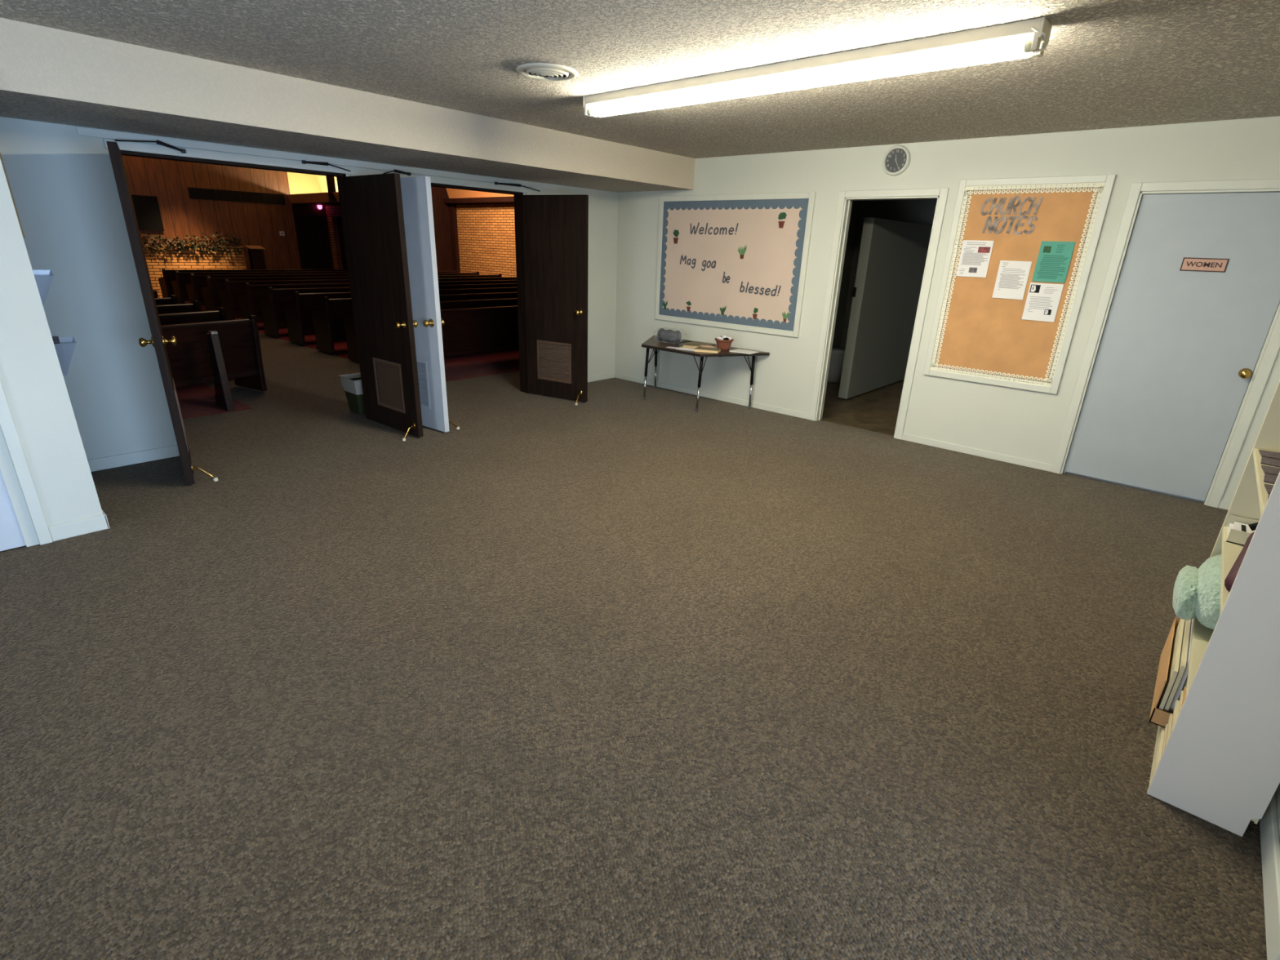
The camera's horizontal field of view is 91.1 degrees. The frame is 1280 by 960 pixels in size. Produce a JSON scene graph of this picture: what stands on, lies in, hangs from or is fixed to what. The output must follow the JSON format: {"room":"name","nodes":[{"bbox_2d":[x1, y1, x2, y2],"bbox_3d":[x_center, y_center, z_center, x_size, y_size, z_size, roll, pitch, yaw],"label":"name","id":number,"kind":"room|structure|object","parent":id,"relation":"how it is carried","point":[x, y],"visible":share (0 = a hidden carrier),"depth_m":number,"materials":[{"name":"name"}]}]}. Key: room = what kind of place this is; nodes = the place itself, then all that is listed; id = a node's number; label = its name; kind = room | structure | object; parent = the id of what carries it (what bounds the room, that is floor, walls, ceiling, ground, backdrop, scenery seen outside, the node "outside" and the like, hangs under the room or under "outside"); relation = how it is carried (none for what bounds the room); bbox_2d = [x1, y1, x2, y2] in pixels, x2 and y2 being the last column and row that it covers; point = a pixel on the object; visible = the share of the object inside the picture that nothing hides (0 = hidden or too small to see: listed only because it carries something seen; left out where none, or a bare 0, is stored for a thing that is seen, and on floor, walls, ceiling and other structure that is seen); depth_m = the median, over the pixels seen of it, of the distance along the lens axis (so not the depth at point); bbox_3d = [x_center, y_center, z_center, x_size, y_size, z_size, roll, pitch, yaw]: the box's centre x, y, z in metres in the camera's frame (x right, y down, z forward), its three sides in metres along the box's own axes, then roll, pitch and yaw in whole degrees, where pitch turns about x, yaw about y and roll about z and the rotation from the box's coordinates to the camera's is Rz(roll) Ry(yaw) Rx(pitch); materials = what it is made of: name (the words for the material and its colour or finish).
{"room":"house of worship","nodes":[
{"label":"house of worship","id":0,"kind":"room"},
{"bbox_2d":[0,159,110,546],"bbox_3d":[-3.927,-0.419,2.115,0.117,2.190,2.921,19,26,38],"label":"wall","id":1,"kind":"structure","parent":0,"point":[32,380],"depth_m":3.15,"materials":[{"name":"paint"}]},
{"bbox_2d":[0,380,53,551],"bbox_3d":[-3.409,-0.543,2.638,0.065,2.090,0.950,19,26,38],"label":"door","id":2,"kind":"structure","parent":1,"relation":"in","point":[11,534],"depth_m":3.18,"materials":[{"name":"paint"}]},
{"bbox_2d":[122,155,333,269],"bbox_3d":[-12.252,-6.874,14.006,0.100,5.400,11.800,19,26,38],"label":"wall","id":3,"kind":"structure","parent":0,"point":[255,224],"depth_m":16.01,"materials":[{"name":"brown wood"}]},
{"bbox_2d":[131,195,164,231],"bbox_3d":[-11.868,-6.227,14.600,0.055,0.760,1.180,19,26,38],"label":"wall screen","id":4,"kind":"object","parent":3,"relation":"attached to","point":[147,210],"visible":0.52,"depth_m":14.83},
{"bbox_2d":[187,186,285,204],"bbox_3d":[-10.286,-7.277,16.107,0.030,0.250,2.200,19,26,38],"label":"air vent","id":5,"kind":"object","parent":3,"relation":"in","point":[194,193],"visible":1,"depth_m":16.04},
{"bbox_2d":[293,214,330,269],"bbox_3d":[-9.229,-6.384,17.778,0.034,2.050,0.780,19,26,38],"label":"door","id":6,"kind":"structure","parent":3,"relation":"in","point":[310,229],"depth_m":17.65,"materials":[{"name":"wood"}]},
{"bbox_2d":[0,116,617,459],"bbox_3d":[-3.010,-1.482,4.707,0.120,2.430,8.320,19,26,38],"label":"wall","id":7,"kind":"structure","parent":0,"point":[62,182],"depth_m":4.11,"materials":[{"name":"paint"}]},
{"bbox_2d":[0,152,25,238],"bbox_3d":[-3.945,-1.605,3.399,0.024,0.530,0.785,19,26,38],"label":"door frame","id":8,"kind":"structure","parent":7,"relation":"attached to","point":[1,158],"depth_m":3.68,"materials":[{"name":"white wood"}]},
{"bbox_2d":[52,336,67,372],"bbox_3d":[-3.735,-0.777,3.968,0.063,0.247,0.293,19,26,38],"label":"brochure holder","id":9,"kind":"object","parent":7,"relation":"attached to","point":[55,339],"visible":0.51,"depth_m":4.00,"materials":[{"name":"clear plastic"}]},
{"bbox_2d":[114,139,186,153],"bbox_3d":[-3.155,-2.165,4.046,0.042,0.061,0.387,16,24,32],"label":"door closer","id":10,"kind":"object","parent":7,"relation":"in","point":[158,142],"depth_m":4.09,"materials":[{"name":"metal"}]},
{"bbox_2d":[106,141,217,484],"bbox_3d":[-3.105,-1.021,4.066,0.247,2.007,0.764,-12,25,-34],"label":"door","id":11,"kind":"structure","parent":7,"relation":"in","point":[157,340],"depth_m":3.78,"materials":[{"name":"brown wood"}]},
{"bbox_2d":[172,377,188,451],"bbox_3d":[-3.143,-0.448,4.277,0.024,0.415,0.433,-12,25,-34],"label":"grille","id":12,"kind":"object","parent":11,"relation":"attached to","point":[174,387],"depth_m":4.27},
{"bbox_2d":[120,150,373,421],"bbox_3d":[-2.924,-1.331,4.879,0.125,2.032,1.485,19,26,38],"label":"door frame","id":13,"kind":"structure","parent":7,"relation":"attached to","point":[339,176],"depth_m":5.13,"materials":[{"name":"wood"}]},
{"bbox_2d":[75,126,530,195],"bbox_3d":[-2.299,-1.567,5.424,0.018,2.136,3.500,19,26,38],"label":"trim","id":14,"kind":"structure","parent":7,"relation":"attached to","point":[142,147],"depth_m":4.63,"materials":[{"name":"paint"}]},
{"bbox_2d":[301,160,351,171],"bbox_3d":[-2.427,-2.427,4.853,0.343,0.056,0.060,-13,25,-35],"label":"door closer","id":15,"kind":"object","parent":7,"relation":"in","point":[304,162],"depth_m":4.82,"materials":[{"name":"metal"}]},
{"bbox_2d":[87,370,615,471],"bbox_3d":[-3.040,-0.353,5.034,0.012,0.085,8.200,19,26,38],"label":"baseboard","id":16,"kind":"structure","parent":7,"relation":"attached to","point":[132,458],"depth_m":4.47,"materials":[{"name":"paint"}]},
{"bbox_2d":[342,173,423,440],"bbox_3d":[-2.115,-1.377,5.118,0.763,2.007,0.247,18,26,36],"label":"door","id":17,"kind":"structure","parent":7,"relation":"in","point":[374,202],"depth_m":5.06,"materials":[{"name":"brown wood"}]},
{"bbox_2d":[372,356,404,413],"bbox_3d":[-2.131,-0.811,5.347,0.432,0.415,0.024,18,26,36],"label":"grille","id":18,"kind":"object","parent":17,"relation":"attached to","point":[388,373],"depth_m":5.35,"materials":[{"name":"metal"}]},
{"bbox_2d":[382,168,410,175],"bbox_3d":[-2.035,-2.543,5.194,0.076,0.060,0.397,7,21,12],"label":"door closer","id":19,"kind":"object","parent":7,"relation":"in","point":[394,170],"depth_m":5.27,"materials":[{"name":"metal"}]},
{"bbox_2d":[400,176,459,432],"bbox_3d":[-1.928,-1.444,5.313,0.779,2.007,0.247,16,25,33],"label":"door","id":20,"kind":"structure","parent":7,"relation":"in","point":[416,193],"depth_m":5.10,"materials":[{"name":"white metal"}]},
{"bbox_2d":[416,359,431,408],"bbox_3d":[-1.980,-0.862,5.498,0.441,0.415,0.024,16,25,33],"label":"grille","id":21,"kind":"object","parent":20,"relation":"attached to","point":[423,366],"depth_m":5.41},
{"bbox_2d":[431,182,527,392],"bbox_3d":[-1.778,-1.745,6.100,0.125,2.032,1.595,19,26,38],"label":"door frame","id":22,"kind":"structure","parent":7,"relation":"attached to","point":[517,195],"depth_m":6.55,"materials":[{"name":"wood"}]},
{"bbox_2d":[494,182,539,191],"bbox_3d":[-1.209,-2.872,6.147,0.484,0.056,0.077,-14,26,-36],"label":"door closer","id":23,"kind":"object","parent":7,"relation":"in","point":[495,183],"depth_m":6.12,"materials":[{"name":"metal"}]},
{"bbox_2d":[521,194,588,404],"bbox_3d":[-0.886,-1.822,6.427,0.772,2.007,0.247,13,23,26],"label":"door","id":24,"kind":"structure","parent":7,"relation":"in","point":[555,228],"depth_m":6.39,"materials":[{"name":"brown wood"}]},
{"bbox_2d":[537,339,571,383],"bbox_3d":[-0.905,-1.256,6.657,0.437,0.415,0.024,13,23,26],"label":"grille","id":25,"kind":"object","parent":24,"relation":"attached to","point":[563,373],"depth_m":6.66,"materials":[{"name":"metal"}]},
{"bbox_2d":[324,204,347,269],"bbox_3d":[-8.154,-6.425,17.550,1.900,2.360,0.155,19,26,38],"label":"wall","id":26,"kind":"structure","parent":0,"point":[333,213],"depth_m":17.79,"materials":[{"name":"red brick"}]},
{"bbox_2d":[286,174,339,205],"bbox_3d":[-7.983,-8.177,16.050,3.100,2.100,1.110,19,26,38],"label":"cove","id":27,"kind":"object","parent":26,"relation":"attached to","point":[329,194],"visible":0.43,"depth_m":16.23,"materials":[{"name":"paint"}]},
{"bbox_2d":[431,186,452,271],"bbox_3d":[-6.571,-7.388,17.649,0.150,4.200,2.850,19,26,38],"label":"wall","id":28,"kind":"structure","parent":0,"point":[440,209],"depth_m":18.45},
{"bbox_2d":[456,202,516,277],"bbox_3d":[-1.101,-6.214,15.034,12.130,4.200,0.150,19,26,38],"label":"wall","id":29,"kind":"structure","parent":0,"point":[486,231],"depth_m":17.74,"materials":[{"name":"brick"}]},
{"bbox_2d":[443,187,514,272],"bbox_3d":[-1.520,-5.792,15.295,11.100,3.200,0.240,19,26,38],"label":"beam","id":30,"kind":"structure","parent":29,"relation":"attached to","point":[455,196],"depth_m":18.02,"materials":[{"name":"paint"}]},
{"bbox_2d":[0,301,1266,959],"bbox_3d":[-4.133,-1.953,9.507,20.070,0.120,14.050,19,26,38],"label":"floor","id":31,"kind":"structure","parent":0,"point":[615,674],"depth_m":2.32,"materials":[{"name":"carpet"}]},
{"bbox_2d":[142,243,246,297],"bbox_3d":[-11.741,-4.935,14.834,0.320,1.225,4.360,19,26,38],"label":"brick planter","id":32,"kind":"object","parent":31,"relation":"on","point":[190,259],"visible":0.17,"depth_m":15.29,"materials":[{"name":"brick"}]},
{"bbox_2d":[140,231,244,255],"bbox_3d":[-11.642,-5.528,14.563,0.535,0.589,4.375,19,26,38],"label":"trailing foliage","id":33,"kind":"object","parent":32,"relation":"in","point":[181,243],"visible":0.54,"depth_m":15.28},
{"bbox_2d":[175,382,252,418],"bbox_3d":[-8.693,-1.414,7.442,9.670,0.005,4.210,19,26,38],"label":"carpet","id":34,"kind":"object","parent":31,"relation":"on","point":[198,399],"visible":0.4,"depth_m":6.10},
{"bbox_2d":[155,294,177,305],"bbox_3d":[-7.103,-1.459,6.574,0.545,0.770,4.008,13,23,26],"label":"pew","id":35,"kind":"object","parent":34,"relation":"on","point":[172,300],"visible":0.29,"depth_m":7.93,"materials":[{"name":"brown wood"}]},
{"bbox_2d":[156,300,200,314],"bbox_3d":[-6.424,-1.226,6.016,0.545,0.770,4.008,13,23,26],"label":"pew","id":36,"kind":"object","parent":34,"relation":"on","point":[194,306],"visible":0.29,"depth_m":7.29,"materials":[{"name":"brown wood"}]},
{"bbox_2d":[158,306,226,325],"bbox_3d":[-5.744,-0.993,5.457,0.545,0.770,4.008,13,23,26],"label":"pew","id":37,"kind":"object","parent":34,"relation":"on","point":[220,314],"visible":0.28,"depth_m":6.63,"materials":[{"name":"brown wood"}]},
{"bbox_2d":[160,315,266,391],"bbox_3d":[-5.064,-0.760,4.899,0.545,0.770,4.008,13,23,26],"label":"pew","id":38,"kind":"object","parent":34,"relation":"on","point":[189,360],"visible":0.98,"depth_m":6.10,"materials":[{"name":"brown wood"}]},
{"bbox_2d":[206,330,235,411],"bbox_3d":[-3.915,-1.022,5.818,0.338,0.719,0.060,19,26,38],"label":"stand","id":39,"kind":"object","parent":34,"relation":"on","point":[224,399],"visible":1,"depth_m":5.75,"materials":[{"name":"brown wood"}]},
{"bbox_2d":[244,245,266,269],"bbox_3d":[-10.009,-5.497,16.494,0.320,1.235,0.360,19,26,38],"label":"lectern","id":40,"kind":"object","parent":31,"relation":"on","point":[256,257],"visible":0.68,"depth_m":16.32,"materials":[{"name":"wood"}]},
{"bbox_2d":[338,373,365,414],"bbox_3d":[-2.645,-0.807,5.921,0.312,0.341,0.220,19,26,38],"label":"waste bin","id":41,"kind":"object","parent":31,"relation":"on","point":[351,383],"visible":0.68,"depth_m":5.85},
{"bbox_2d":[185,302,519,381],"bbox_3d":[-4.287,-3.310,12.948,10.920,0.005,6.630,19,26,38],"label":"carpet","id":42,"kind":"object","parent":31,"relation":"on","point":[460,366],"visible":0.02,"depth_m":8.75,"materials":[{"name":"carpet"}]},
{"bbox_2d":[158,267,439,297],"bbox_3d":[-8.094,-4.943,15.810,0.545,0.770,6.528,19,26,38],"label":"pew","id":43,"kind":"object","parent":42,"relation":"on","point":[169,275],"visible":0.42,"depth_m":13.63,"materials":[{"name":"brown wood"}]},
{"bbox_2d":[170,269,457,304],"bbox_3d":[-7.365,-4.693,15.212,0.545,0.770,6.528,19,26,38],"label":"pew","id":44,"kind":"object","parent":42,"relation":"on","point":[179,286],"visible":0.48,"depth_m":12.97,"materials":[{"name":"brown wood"}]},
{"bbox_2d":[185,271,479,305],"bbox_3d":[-6.637,-4.443,14.613,0.545,0.770,6.528,19,26,38],"label":"pew","id":45,"kind":"object","parent":42,"relation":"on","point":[193,289],"visible":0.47,"depth_m":12.44,"materials":[{"name":"brown wood"}]},
{"bbox_2d":[200,273,502,311],"bbox_3d":[-5.909,-4.194,14.015,0.545,0.770,6.528,19,26,38],"label":"pew","id":46,"kind":"object","parent":42,"relation":"on","point":[212,302],"visible":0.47,"depth_m":11.80,"materials":[{"name":"brown wood"}]},
{"bbox_2d":[217,276,516,319],"bbox_3d":[-5.181,-3.944,13.417,0.545,0.770,6.528,19,26,38],"label":"pew","id":47,"kind":"object","parent":42,"relation":"on","point":[228,298],"visible":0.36,"depth_m":11.17,"materials":[{"name":"brown wood"}]},
{"bbox_2d":[237,280,516,319],"bbox_3d":[-4.453,-3.694,12.818,0.545,0.770,6.528,19,26,38],"label":"pew","id":48,"kind":"object","parent":42,"relation":"on","point":[249,303],"visible":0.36,"depth_m":10.57,"materials":[{"name":"brown wood"}]},
{"bbox_2d":[258,283,516,337],"bbox_3d":[-3.725,-3.444,12.220,0.545,0.770,6.528,19,26,38],"label":"pew","id":49,"kind":"object","parent":42,"relation":"on","point":[273,311],"visible":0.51,"depth_m":9.95,"materials":[{"name":"brown wood"}]},
{"bbox_2d":[283,287,516,345],"bbox_3d":[-2.997,-3.195,11.621,0.545,0.770,6.528,19,26,38],"label":"pew","id":50,"kind":"object","parent":42,"relation":"on","point":[298,315],"visible":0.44,"depth_m":9.35,"materials":[{"name":"brown wood"}]},
{"bbox_2d":[311,292,517,354],"bbox_3d":[-2.269,-2.945,11.023,0.545,0.770,6.528,19,26,38],"label":"pew","id":51,"kind":"object","parent":42,"relation":"on","point":[328,323],"visible":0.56,"depth_m":8.74,"materials":[{"name":"brown wood"}]},
{"bbox_2d":[342,297,517,362],"bbox_3d":[-1.540,-2.695,10.425,0.545,0.770,6.528,19,26,38],"label":"pew","id":52,"kind":"object","parent":42,"relation":"on","point":[348,322],"visible":0.19,"depth_m":8.80,"materials":[{"name":"brown wood"}]},
{"bbox_2d":[440,306,519,356],"bbox_3d":[-0.812,-2.446,9.826,0.545,0.770,6.528,19,26,38],"label":"pew","id":53,"kind":"object","parent":42,"relation":"on","point":[475,330],"visible":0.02,"depth_m":8.16,"materials":[{"name":"brown wood"}]},
{"bbox_2d":[641,335,768,412],"bbox_3d":[0.511,-1.134,6.734,1.550,0.600,0.660,19,26,38],"label":"table","id":54,"kind":"object","parent":31,"relation":"on","point":[653,342],"visible":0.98,"depth_m":6.50,"materials":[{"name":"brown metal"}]},
{"bbox_2d":[657,328,681,343],"bbox_3d":[0.312,-1.564,6.761,0.420,0.167,0.241,19,26,38],"label":"plastic bag","id":55,"kind":"object","parent":54,"relation":"on","point":[668,335],"visible":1,"depth_m":6.71,"materials":[{"name":"grey plastic"}]},
{"bbox_2d":[675,346,694,351],"bbox_3d":[0.490,-1.335,6.403,0.220,0.006,0.120,12,23,24],"label":"envelope","id":56,"kind":"object","parent":54,"relation":"on","point":[679,348],"visible":0.79,"depth_m":6.39,"materials":[{"name":"paper"}]},
{"bbox_2d":[685,341,715,346],"bbox_3d":[0.652,-1.464,6.758,0.260,0.010,0.200,16,25,33],"label":"magazine","id":57,"kind":"object","parent":54,"relation":"on","point":[694,343],"visible":0.93,"depth_m":6.75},
{"bbox_2d":[693,346,720,353],"bbox_3d":[0.680,-1.305,6.306,0.240,0.030,0.160,8,21,16],"label":"book","id":58,"kind":"object","parent":54,"relation":"on","point":[701,349],"visible":1,"depth_m":6.25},
{"bbox_2d":[715,337,733,351],"bbox_3d":[0.857,-1.386,6.422,0.196,0.112,0.196,19,26,38],"label":"flower pot","id":59,"kind":"object","parent":54,"relation":"on","point":[725,345],"visible":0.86,"depth_m":6.37,"materials":[{"name":"ceramic"}]},
{"bbox_2d":[728,348,759,354],"bbox_3d":[1.058,-1.305,6.375,0.240,0.007,0.190,17,25,34],"label":"paper stack","id":60,"kind":"object","parent":54,"relation":"on","point":[742,351],"visible":1,"depth_m":6.36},
{"bbox_2d":[827,346,844,382],"bbox_3d":[2.455,-1.681,8.186,0.610,0.740,0.380,19,26,38],"label":"toilet","id":61,"kind":"object","parent":31,"relation":"on","point":[837,357],"visible":0.33,"depth_m":8.07,"materials":[{"name":"ceramic"}]},
{"bbox_2d":[1146,379,1279,836],"bbox_3d":[2.017,0.312,2.004,0.245,1.300,0.890,19,26,38],"label":"bookcase","id":62,"kind":"object","parent":31,"relation":"on","point":[1219,764],"visible":0.81,"depth_m":1.81,"materials":[{"name":"wood"}]},
{"bbox_2d":[1148,615,1193,728],"bbox_3d":[2.054,0.697,2.271,0.240,0.250,0.530,19,26,38],"label":"books","id":63,"kind":"object","parent":62,"relation":"on","point":[1171,679],"visible":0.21,"depth_m":2.20,"materials":[{"name":"paper"}]},
{"bbox_2d":[1160,687,1186,757],"bbox_3d":[1.805,0.824,1.974,0.213,0.202,0.263,19,26,38],"label":"stack","id":64,"kind":"object","parent":62,"relation":"on","point":[1178,704],"visible":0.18,"depth_m":2.06,"materials":[{"name":"paper"}]},
{"bbox_2d":[1172,554,1221,629],"bbox_3d":[2.072,0.398,2.241,0.247,0.236,0.393,19,26,38],"label":"stuffed toy","id":65,"kind":"object","parent":62,"relation":"on","point":[1196,592],"visible":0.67,"depth_m":2.19,"materials":[{"name":"fabric"}]},
{"bbox_2d":[1224,522,1257,591],"bbox_3d":[1.960,0.228,1.970,0.560,0.156,0.131,-15,26,-38],"label":"bag","id":66,"kind":"object","parent":62,"relation":"on","point":[1228,581],"visible":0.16,"depth_m":1.90,"materials":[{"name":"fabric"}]},
{"bbox_2d":[1226,515,1258,546],"bbox_3d":[2.213,0.186,2.244,0.160,0.070,0.180,19,26,38],"label":"holder","id":67,"kind":"object","parent":62,"relation":"on","point":[1237,529],"visible":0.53,"depth_m":2.27,"materials":[{"name":"plastic"}]},
{"bbox_2d":[1264,484,1273,493],"bbox_3d":[1.908,0.046,1.798,0.170,0.004,0.100,17,25,35],"label":"leaflet","id":68,"kind":"object","parent":62,"relation":"on","point":[1268,487],"visible":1,"depth_m":1.85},
{"bbox_2d":[1258,448,1279,459],"bbox_3d":[2.240,-0.074,2.151,0.170,0.004,0.100,17,25,35],"label":"leaflet","id":69,"kind":"object","parent":62,"relation":"on","point":[1268,454],"visible":1,"depth_m":2.18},
{"bbox_2d":[1260,456,1279,467],"bbox_3d":[2.157,-0.044,2.063,0.170,0.004,0.100,21,27,41],"label":"leaflet","id":70,"kind":"object","parent":62,"relation":"on","point":[1264,460],"visible":1,"depth_m":2.10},
{"bbox_2d":[1261,465,1279,475],"bbox_3d":[2.074,-0.014,1.974,0.170,0.004,0.100,17,25,35],"label":"leaflet","id":71,"kind":"object","parent":62,"relation":"on","point":[1267,469],"visible":1,"depth_m":2.01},
{"bbox_2d":[1263,473,1277,484],"bbox_3d":[1.991,0.016,1.886,0.170,0.004,0.100,21,27,41],"label":"leaflet","id":72,"kind":"object","parent":62,"relation":"on","point":[1268,478],"visible":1,"depth_m":1.93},
{"bbox_2d":[0,0,1279,158],"bbox_3d":[-0.701,-1.889,2.402,6.190,0.100,8.320,19,26,38],"label":"ceiling","id":73,"kind":"structure","parent":0,"point":[1104,64],"depth_m":2.98,"materials":[{"name":"paint"}]},
{"bbox_2d":[0,17,695,192],"bbox_3d":[-2.565,-2.316,3.921,1.082,0.290,8.200,19,26,38],"label":"beam","id":74,"kind":"structure","parent":73,"relation":"attached to","point":[47,74],"depth_m":3.78,"materials":[{"name":"paint"}]},
{"bbox_2d":[515,62,577,80],"bbox_3d":[-0.496,-2.167,3.358,0.330,0.034,0.330,19,26,38],"label":"ceiling vent","id":75,"kind":"object","parent":73,"relation":"in","point":[538,71],"visible":1,"depth_m":3.30,"materials":[{"name":"white metal"}]},
{"bbox_2d":[582,17,1052,118],"bbox_3d":[0.631,-2.019,3.177,2.527,0.109,0.133,19,26,38],"label":"strip light","id":76,"kind":"object","parent":73,"relation":"attached to","point":[1028,38],"visible":1,"depth_m":2.87,"materials":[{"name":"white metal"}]},
{"bbox_2d":[831,199,937,347],"bbox_3d":[3.133,-2.114,6.851,3.300,2.530,3.180,19,26,38],"label":"wall","id":77,"kind":"structure","parent":0,"point":[922,211],"depth_m":8.53,"materials":[{"name":"paint"}]},
{"bbox_2d":[838,217,932,399],"bbox_3d":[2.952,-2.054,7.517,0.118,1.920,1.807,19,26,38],"label":"door","id":78,"kind":"structure","parent":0,"point":[891,260],"depth_m":7.28,"materials":[{"name":"paint"}]},
{"bbox_2d":[614,115,1279,502],"bbox_3d":[1.987,-1.687,5.740,5.970,2.430,0.120,19,26,38],"label":"wall","id":79,"kind":"structure","parent":0,"point":[1028,424],"depth_m":5.29,"materials":[{"name":"paint"}]},
{"bbox_2d":[654,191,816,337],"bbox_3d":[0.885,-2.240,6.484,1.838,1.300,0.025,19,26,38],"label":"board","id":80,"kind":"object","parent":79,"relation":"attached to","point":[705,268],"visible":1,"depth_m":6.41,"materials":[{"name":"paper"}]},
{"bbox_2d":[672,229,679,244],"bbox_3d":[0.390,-2.639,6.806,0.086,0.142,0.002,19,26,38],"label":"cutout","id":81,"kind":"object","parent":80,"relation":"attached to","point":[676,233],"visible":1,"depth_m":6.80,"materials":[{"name":"green paper"}]},
{"bbox_2d":[737,244,746,258],"bbox_3d":[1.028,-2.300,6.324,0.100,0.136,0.002,19,26,38],"label":"cutout","id":82,"kind":"object","parent":80,"relation":"attached to","point":[742,251],"visible":1,"depth_m":6.33,"materials":[{"name":"green paper"}]},
{"bbox_2d":[752,307,758,319],"bbox_3d":[1.174,-1.697,6.391,0.062,0.114,0.002,19,26,38],"label":"cutout","id":83,"kind":"object","parent":80,"relation":"attached to","point":[756,310],"visible":1,"depth_m":6.39,"materials":[{"name":"green paper"}]},
{"bbox_2d":[777,212,786,227],"bbox_3d":[1.349,-2.469,5.964,0.092,0.140,0.002,19,26,38],"label":"cutout","id":84,"kind":"object","parent":80,"relation":"attached to","point":[782,215],"visible":1,"depth_m":5.96,"materials":[{"name":"green paper"}]},
{"bbox_2d":[782,311,789,321],"bbox_3d":[1.431,-1.610,6.179,0.075,0.104,0.002,19,26,38],"label":"cutout","id":85,"kind":"object","parent":80,"relation":"attached to","point":[784,316],"visible":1,"depth_m":6.18,"materials":[{"name":"green paper"}]},
{"bbox_2d":[808,187,948,439],"bbox_3d":[2.117,-1.478,5.681,0.923,2.087,0.140,19,26,38],"label":"door frame","id":86,"kind":"structure","parent":79,"relation":"attached to","point":[846,197],"depth_m":5.60,"materials":[{"name":"paint"}]},
{"bbox_2d":[882,145,910,175],"bbox_3d":[2.114,-2.640,5.186,0.226,0.226,0.038,19,26,38],"label":"wall clock","id":87,"kind":"object","parent":79,"relation":"attached to","point":[896,159],"visible":1,"depth_m":5.18,"materials":[{"name":"paint"}]},
{"bbox_2d":[614,373,1231,510],"bbox_3d":[1.903,-0.562,6.108,5.970,0.060,0.012,19,26,38],"label":"baseboard","id":88,"kind":"structure","parent":79,"relation":"attached to","point":[1224,504],"depth_m":5.64,"materials":[{"name":"paint"}]},
{"bbox_2d":[923,174,1115,394],"bbox_3d":[2.862,-1.506,4.877,1.005,1.530,0.025,19,26,38],"label":"board","id":89,"kind":"object","parent":79,"relation":"attached to","point":[975,336],"visible":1,"depth_m":4.86,"materials":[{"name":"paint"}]},
{"bbox_2d":[955,240,994,277],"bbox_3d":[2.654,-1.755,4.980,0.224,0.273,0.008,19,26,38],"label":"paper notice","id":90,"kind":"object","parent":89,"relation":"attached to","point":[975,255],"visible":1,"depth_m":4.98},
{"bbox_2d":[968,267,977,272],"bbox_3d":[2.654,-1.673,5.004,0.058,0.038,0.002,19,26,38],"label":"picture","id":91,"kind":"object","parent":90,"relation":"attached to","point":[970,269],"depth_m":5.00},
{"bbox_2d":[977,246,990,253],"bbox_3d":[2.699,-1.805,4.923,0.085,0.044,0.002,19,26,38],"label":"picture","id":92,"kind":"object","parent":90,"relation":"attached to","point":[980,249],"depth_m":4.92},
{"bbox_2d":[991,260,1031,299],"bbox_3d":[2.870,-1.545,4.849,0.216,0.278,0.007,19,26,38],"label":"paper notice","id":93,"kind":"object","parent":89,"relation":"attached to","point":[1012,277],"visible":1,"depth_m":4.85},
{"bbox_2d":[1022,282,1063,322],"bbox_3d":[3.045,-1.345,4.752,0.218,0.272,0.009,19,26,38],"label":"paper notice","id":94,"kind":"object","parent":89,"relation":"attached to","point":[1042,300],"visible":1,"depth_m":4.75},
{"bbox_2d":[1029,284,1040,293],"bbox_3d":[2.998,-1.451,4.762,0.063,0.057,0.002,19,26,38],"label":"picture","id":95,"kind":"object","parent":94,"relation":"attached to","point":[1033,288],"depth_m":4.76},
{"bbox_2d":[1044,309,1051,315],"bbox_3d":[3.080,-1.268,4.742,0.044,0.038,0.002,19,26,38],"label":"picture","id":96,"kind":"object","parent":94,"relation":"attached to","point":[1046,312],"depth_m":4.74},
{"bbox_2d":[1031,240,1075,283],"bbox_3d":[3.059,-1.614,4.647,0.214,0.284,0.007,19,26,38],"label":"paper notice","id":97,"kind":"object","parent":89,"relation":"attached to","point":[1054,258],"visible":1,"depth_m":4.64,"materials":[{"name":"green paper"}]},
{"bbox_2d":[1043,245,1051,253],"bbox_3d":[3.019,-1.709,4.653,0.047,0.045,0.002,19,26,38],"label":"picture","id":98,"kind":"object","parent":97,"relation":"attached to","point":[1046,249],"depth_m":4.65,"materials":[{"name":"green paper"}]},
{"bbox_2d":[1051,178,1279,507],"bbox_3d":[3.724,-0.926,4.361,1.011,2.087,0.140,19,26,38],"label":"door frame","id":99,"kind":"structure","parent":79,"relation":"attached to","point":[1271,346],"depth_m":4.28,"materials":[{"name":"paint"}]},
{"bbox_2d":[1063,191,1279,501],"bbox_3d":[3.693,-0.891,4.340,0.857,1.998,0.110,19,26,38],"label":"door","id":100,"kind":"structure","parent":79,"relation":"in","point":[1179,352],"depth_m":4.32,"materials":[{"name":"paint"}]},
{"bbox_2d":[1179,257,1229,272],"bbox_3d":[3.727,-1.422,4.147,0.232,0.084,0.009,19,26,38],"label":"restroom sign","id":101,"kind":"object","parent":100,"relation":"attached to","point":[1202,264],"visible":1,"depth_m":4.14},
{"bbox_2d":[1275,783,1279,840],"bbox_3d":[1.538,0.078,0.969,0.120,2.430,8.320,19,26,38],"label":"wall","id":102,"kind":"structure","parent":0,"point":[1277,791],"depth_m":1.85,"materials":[{"name":"paint"}]},
{"bbox_2d":[1259,792,1279,959],"bbox_3d":[2.817,0.661,2.877,0.014,0.090,3.960,19,26,38],"label":"baseboard","id":103,"kind":"structure","parent":102,"relation":"attached to","point":[1268,824],"depth_m":1.67,"materials":[{"name":"paint"}]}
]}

